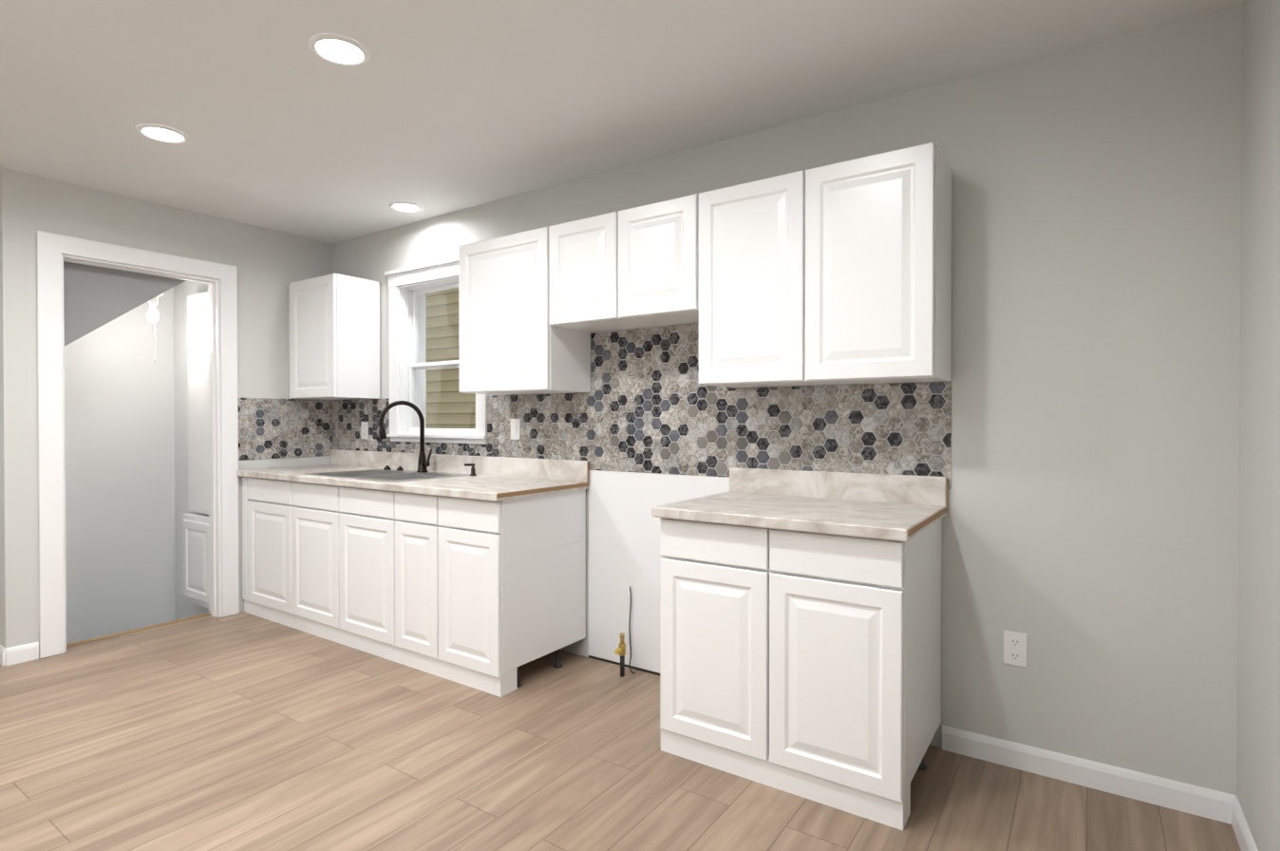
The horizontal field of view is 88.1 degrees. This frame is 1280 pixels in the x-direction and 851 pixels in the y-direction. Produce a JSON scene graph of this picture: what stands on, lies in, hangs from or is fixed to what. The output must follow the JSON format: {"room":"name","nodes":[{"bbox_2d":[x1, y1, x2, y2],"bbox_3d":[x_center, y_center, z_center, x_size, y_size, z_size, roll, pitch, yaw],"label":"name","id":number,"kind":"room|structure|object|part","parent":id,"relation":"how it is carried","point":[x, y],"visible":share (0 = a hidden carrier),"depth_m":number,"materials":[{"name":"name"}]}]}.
{"room":"kitchen","nodes":[
{"label":"kitchen","id":0,"kind":"room"},
{"bbox_2d":[64,286,175,643],"bbox_3d":[-3.602,0.600,4.385,0.120,3.740,1.100,0,1,34],"label":"wall","id":1,"kind":"structure","parent":0,"point":[120,474],"depth_m":4.45,"materials":[{"name":"white paint"}]},
{"bbox_2d":[63,261,185,345],"bbox_3d":[-3.229,-0.789,4.048,0.863,0.956,0.980,0,1,34],"label":"ceiling soffit","id":2,"kind":"structure","parent":0,"point":[95,297],"depth_m":3.65,"materials":[{"name":"grey paint"}]},
{"bbox_2d":[147,292,163,361],"bbox_3d":[-3.036,-0.614,4.123,0.110,0.440,0.110,0,1,34],"label":"pendant light","id":3,"kind":"object","parent":2,"relation":"hanging from","point":[152,315],"visible":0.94,"depth_m":4.11,"materials":[{"name":"white plastic"}]},
{"bbox_2d":[0,167,332,658],"bbox_3d":[-2.688,-0.017,3.976,0.120,2.500,1.700,0,1,34],"label":"wall","id":4,"kind":"structure","parent":0,"point":[271,265],"depth_m":3.46,"materials":[{"name":"grey paint"}]},
{"bbox_2d":[5,640,38,665],"bbox_3d":[-3.076,1.137,3.296,0.012,0.085,0.122,0,1,34],"label":"baseboard","id":5,"kind":"structure","parent":4,"relation":"attached to","point":[21,653],"depth_m":3.29,"materials":[{"name":"white wood"}]},
{"bbox_2d":[36,230,239,658],"bbox_3d":[-2.823,0.095,3.764,0.140,2.160,0.945,0,1,34],"label":"door frame","id":6,"kind":"structure","parent":4,"relation":"attached to","point":[51,248],"depth_m":3.58,"materials":[{"name":"white wood"}]},
{"bbox_2d":[66,613,211,646],"bbox_3d":[-2.872,1.172,3.806,0.038,0.005,0.729,0,1,34],"label":"trim","id":7,"kind":"structure","parent":4,"relation":"attached to","point":[128,631],"depth_m":3.78,"materials":[{"name":"brown"}]},
{"bbox_2d":[173,280,209,620],"bbox_3d":[-2.920,0.599,4.514,0.863,3.740,0.120,0,1,34],"label":"wall","id":8,"kind":"structure","parent":0,"point":[182,291],"depth_m":4.64,"materials":[{"name":"white paint"}]},
{"bbox_2d":[182,291,209,608],"bbox_3d":[-2.825,0.150,4.298,0.439,2.018,0.120,0,1,34],"label":"door leaf","id":9,"kind":"structure","parent":8,"relation":"in","point":[196,559],"depth_m":4.29,"materials":[{"name":"white wood"}]},
{"bbox_2d":[0,611,1241,850],"bbox_3d":[-2.203,1.221,1.947,6.840,0.060,4.950,0,1,34],"label":"floor","id":10,"kind":"structure","parent":0,"point":[243,731],"depth_m":2.25,"materials":[{"name":"brown wood"}]},
{"bbox_2d":[241,476,289,626],"bbox_3d":[-2.088,0.743,4.232,0.581,0.857,0.598,0,1,34],"label":"base cabinet","id":11,"kind":"object","parent":10,"relation":"on","point":[265,503],"depth_m":3.98,"materials":[{"name":"white wood"}]},
{"bbox_2d":[289,480,338,642],"bbox_3d":[-1.649,0.746,3.934,0.480,0.857,0.598,0,1,34],"label":"base cabinet","id":12,"kind":"object","parent":10,"relation":"on","point":[313,508],"depth_m":3.69,"materials":[{"name":"white wood"}]},
{"bbox_2d":[338,488,392,660],"bbox_3d":[-1.252,0.748,3.664,0.480,0.857,0.598,0,1,34],"label":"base cabinet","id":13,"kind":"object","parent":10,"relation":"on","point":[365,516],"depth_m":3.42,"materials":[{"name":"white wood"}]},
{"bbox_2d":[392,491,437,676],"bbox_3d":[-0.917,0.750,3.437,0.330,0.857,0.598,0,1,34],"label":"base cabinet","id":14,"kind":"object","parent":10,"relation":"on","point":[414,517],"depth_m":3.19,"materials":[{"name":"white wood"}]},
{"bbox_2d":[437,488,587,696],"bbox_3d":[-0.612,0.752,3.229,0.408,0.857,0.598,0,1,34],"label":"base cabinet","id":15,"kind":"object","parent":10,"relation":"on","point":[469,571],"depth_m":3.02,"materials":[{"name":"white wood"}]},
{"bbox_2d":[236,465,588,503],"bbox_3d":[-1.390,0.299,3.725,2.297,0.037,0.618,0,1,34],"label":"countertop","id":16,"kind":"structure","parent":15,"relation":"on","point":[480,485],"depth_m":3.30,"materials":[{"name":"beige stone"}]},
{"bbox_2d":[312,469,471,480],"bbox_3d":[-1.427,0.373,3.758,0.821,0.193,0.520,0,1,34],"label":"sink","id":17,"kind":"object","parent":16,"relation":"in","point":[358,474],"depth_m":3.83,"materials":[{"name":"grey metal"}]},
{"bbox_2d":[376,400,433,472],"bbox_3d":[-1.350,0.066,3.836,0.178,0.421,0.268,0,1,34],"label":"faucet","id":18,"kind":"object","parent":16,"relation":"on","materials":[{"name":"black metal"}]},
{"bbox_2d":[383,463,477,475],"bbox_3d":[-1.261,0.241,3.877,0.820,0.068,0.080,0,1,34],"label":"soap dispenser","id":19,"kind":"object","parent":16,"relation":"on","point":[422,470],"depth_m":3.87,"materials":[{"name":"black metal"}]},
{"bbox_2d":[615,630,629,677],"bbox_3d":[-0.090,1.081,3.102,0.035,0.200,0.068,0,1,22],"label":"valve","id":20,"kind":"object","parent":10,"relation":"on","point":[620,650],"depth_m":3.11,"materials":[{"name":"yellow metal"}]},
{"bbox_2d":[628,585,635,674],"bbox_3d":[-0.041,0.979,3.169,0.018,0.398,0.084,0,0,-14],"label":"cable","id":21,"kind":"object","parent":10,"relation":"on","point":[630,586],"depth_m":3.20,"materials":[{"name":"black plastic"}]},
{"bbox_2d":[651,467,947,829],"bbox_3d":[0.581,0.687,2.398,0.878,1.000,0.632,0,1,34],"label":"base cabinet","id":22,"kind":"object","parent":10,"relation":"on","point":[800,632],"visible":1,"depth_m":2.16,"materials":[{"name":"white painted wood"},{"name":"black plastic"}]},
{"bbox_2d":[651,467,946,542],"bbox_3d":[0.579,0.258,2.395,0.875,0.142,0.632,0,1,34],"label":"countertop","id":23,"kind":"structure","parent":22,"relation":"on","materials":[{"name":"stone"}]},
{"bbox_2d":[0,0,1243,244],"bbox_3d":[-2.203,-1.289,1.926,6.840,0.080,4.950,0,1,34],"label":"ceiling","id":24,"kind":"structure","parent":0,"point":[433,108],"depth_m":2.42,"materials":[{"name":"white paint"}]},
{"bbox_2d":[136,123,188,143],"bbox_3d":[-2.051,-1.251,2.844,0.184,0.010,0.184,0,1,34],"label":"recessed light","id":25,"kind":"object","parent":24,"relation":"in","point":[162,133],"visible":1,"depth_m":2.83,"materials":[{"name":"white plastic"}]},
{"bbox_2d":[308,33,369,66],"bbox_3d":[-1.000,-1.246,2.203,0.184,0.010,0.184,0,1,34],"label":"recessed light","id":26,"kind":"object","parent":24,"relation":"in","point":[339,49],"visible":1,"depth_m":2.19,"materials":[{"name":"white plastic"}]},
{"bbox_2d":[389,201,422,212],"bbox_3d":[-1.352,-1.260,3.820,0.184,0.010,0.184,0,1,34],"label":"recessed light","id":27,"kind":"object","parent":24,"relation":"in","point":[405,206],"visible":0.98,"depth_m":3.81,"materials":[{"name":"white plastic"}]},
{"bbox_2d":[331,2,1242,794],"bbox_3d":[-0.874,-0.056,3.893,6.840,2.580,0.200,0,1,34],"label":"wall","id":28,"kind":"structure","parent":0,"point":[1089,542],"depth_m":2.19,"materials":[{"name":"grey paint"}]},
{"bbox_2d":[288,273,379,399],"bbox_3d":[-2.018,-0.557,4.343,0.562,0.760,0.318,0,1,34],"label":"upper cabinet","id":29,"kind":"object","parent":28,"relation":"attached to","point":[333,336],"visible":1,"depth_m":4.19,"materials":[{"name":"white wood"}]},
{"bbox_2d":[384,256,489,443],"bbox_3d":[-1.192,-0.440,4.081,0.926,1.085,0.240,0,1,34],"label":"double-hung window","id":30,"kind":"structure","parent":28,"relation":"in","point":[409,288],"depth_m":4.22,"materials":[{"name":"white wood"}]},
{"bbox_3d":[-1.192,-0.176,4.082,0.708,0.443,0.028,0,1,34],"label":"sash","id":31,"kind":"part","parent":30,"relation":"part of","materials":[{"name":"white"}]},
{"bbox_3d":[-1.192,-0.177,4.082,0.664,0.397,0.004,0,1,34],"label":"sash glass","id":32,"kind":"part","parent":30,"relation":"part of","materials":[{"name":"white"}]},
{"bbox_3d":[-1.175,-0.617,4.103,0.664,0.470,0.004,0,1,34],"label":"sash glass","id":33,"kind":"part","parent":30,"relation":"part of","materials":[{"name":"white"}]},
{"bbox_2d":[458,226,590,395],"bbox_3d":[-0.595,-0.548,3.376,0.618,0.760,0.318,0,1,34],"label":"upper cabinet","id":34,"kind":"object","parent":28,"relation":"attached to","point":[512,340],"visible":0.94,"depth_m":3.23,"materials":[{"name":"white wood"}]},
{"bbox_2d":[237,323,951,489],"bbox_3d":[-0.690,-0.120,3.266,3.982,0.688,0.628,0,1,34],"label":"tile backsplash","id":35,"kind":"structure","parent":28,"relation":"attached to","point":[649,404],"depth_m":3.08,"materials":[{"name":"tile"}]},
{"bbox_2d":[360,421,368,438],"bbox_3d":[-1.840,0.034,4.417,0.070,0.115,0.008,0,1,34],"label":"outlet","id":36,"kind":"object","parent":35,"relation":"attached to","point":[365,428],"visible":1,"depth_m":4.41,"materials":[{"name":"white plastic"}]},
{"bbox_2d":[510,418,520,439],"bbox_3d":[-0.685,0.020,3.632,0.070,0.115,0.011,0,1,34],"label":"outlet","id":37,"kind":"object","parent":35,"relation":"attached to","point":[515,428],"visible":1,"depth_m":3.63,"materials":[{"name":"white plastic"}]},
{"bbox_2d":[548,193,698,333],"bbox_3d":[-0.011,-0.694,2.978,0.787,0.462,0.318,0,1,34],"label":"upper cabinet","id":38,"kind":"object","parent":28,"relation":"attached to","point":[632,268],"visible":0.96,"depth_m":2.83,"materials":[{"name":"white wood"}]},
{"bbox_2d":[588,470,729,675],"bbox_3d":[0.071,0.704,3.135,0.802,0.953,0.002,0,1,34],"label":"wall","id":39,"kind":"structure","parent":28,"relation":"attached to","point":[624,539],"depth_m":3.22,"materials":[{"name":"white paint"}]},
{"bbox_2d":[698,141,951,387],"bbox_3d":[0.678,-0.541,2.511,0.874,0.760,0.318,0,1,34],"label":"upper cabinet","id":40,"kind":"object","parent":28,"relation":"attached to","point":[837,273],"visible":1,"depth_m":2.34,"materials":[{"name":"white wood"}]},
{"bbox_2d":[1003,630,1027,667],"bbox_3d":[1.302,0.775,2.295,0.070,0.115,0.008,0,1,34],"label":"outlet","id":41,"kind":"object","parent":28,"relation":"attached to","point":[1015,648],"visible":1,"depth_m":2.29,"materials":[{"name":"white plastic"}]},
{"bbox_2d":[941,724,1235,824],"bbox_3d":[1.444,1.146,2.200,0.811,0.085,0.012,0,1,34],"label":"baseboard","id":42,"kind":"structure","parent":28,"relation":"attached to","point":[1194,800],"depth_m":2.17,"materials":[{"name":"white wood"}]},
{"bbox_2d":[1236,0,1279,850],"bbox_3d":[0.509,0.017,-0.033,0.140,2.500,4.740,0,1,34],"label":"wall","id":43,"kind":"structure","parent":0,"point":[1258,727],"depth_m":1.73,"materials":[{"name":"grey paint"}]},
{"bbox_2d":[1231,794,1258,850],"bbox_3d":[0.485,1.164,0.078,0.012,0.085,4.600,0,1,34],"label":"baseboard","id":44,"kind":"structure","parent":43,"relation":"attached to","point":[1243,833],"depth_m":1.86,"materials":[{"name":"white wood"}]},
{"bbox_3d":[-3.873,0.605,3.832,1.673,3.740,0.120,0,1,34],"label":"wall","id":45,"kind":"structure","parent":0,"visible":0},
{"bbox_2d":[0,644,5,665],"bbox_3d":[-3.861,1.133,3.748,1.793,0.085,0.012,0,1,34],"label":"baseboard","id":46,"kind":"structure","parent":45,"relation":"attached to","point":[2,655],"depth_m":3.25,"materials":[{"name":"white wood"}]},
{"label":"outside","id":47,"kind":"structure","parent":0,"visible":0},
{"bbox_2d":[425,287,475,428],"bbox_3d":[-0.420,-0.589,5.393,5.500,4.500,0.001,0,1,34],"label":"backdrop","id":48,"kind":"structure","parent":47,"point":[446,348],"depth_m":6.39,"materials":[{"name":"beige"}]}
]}

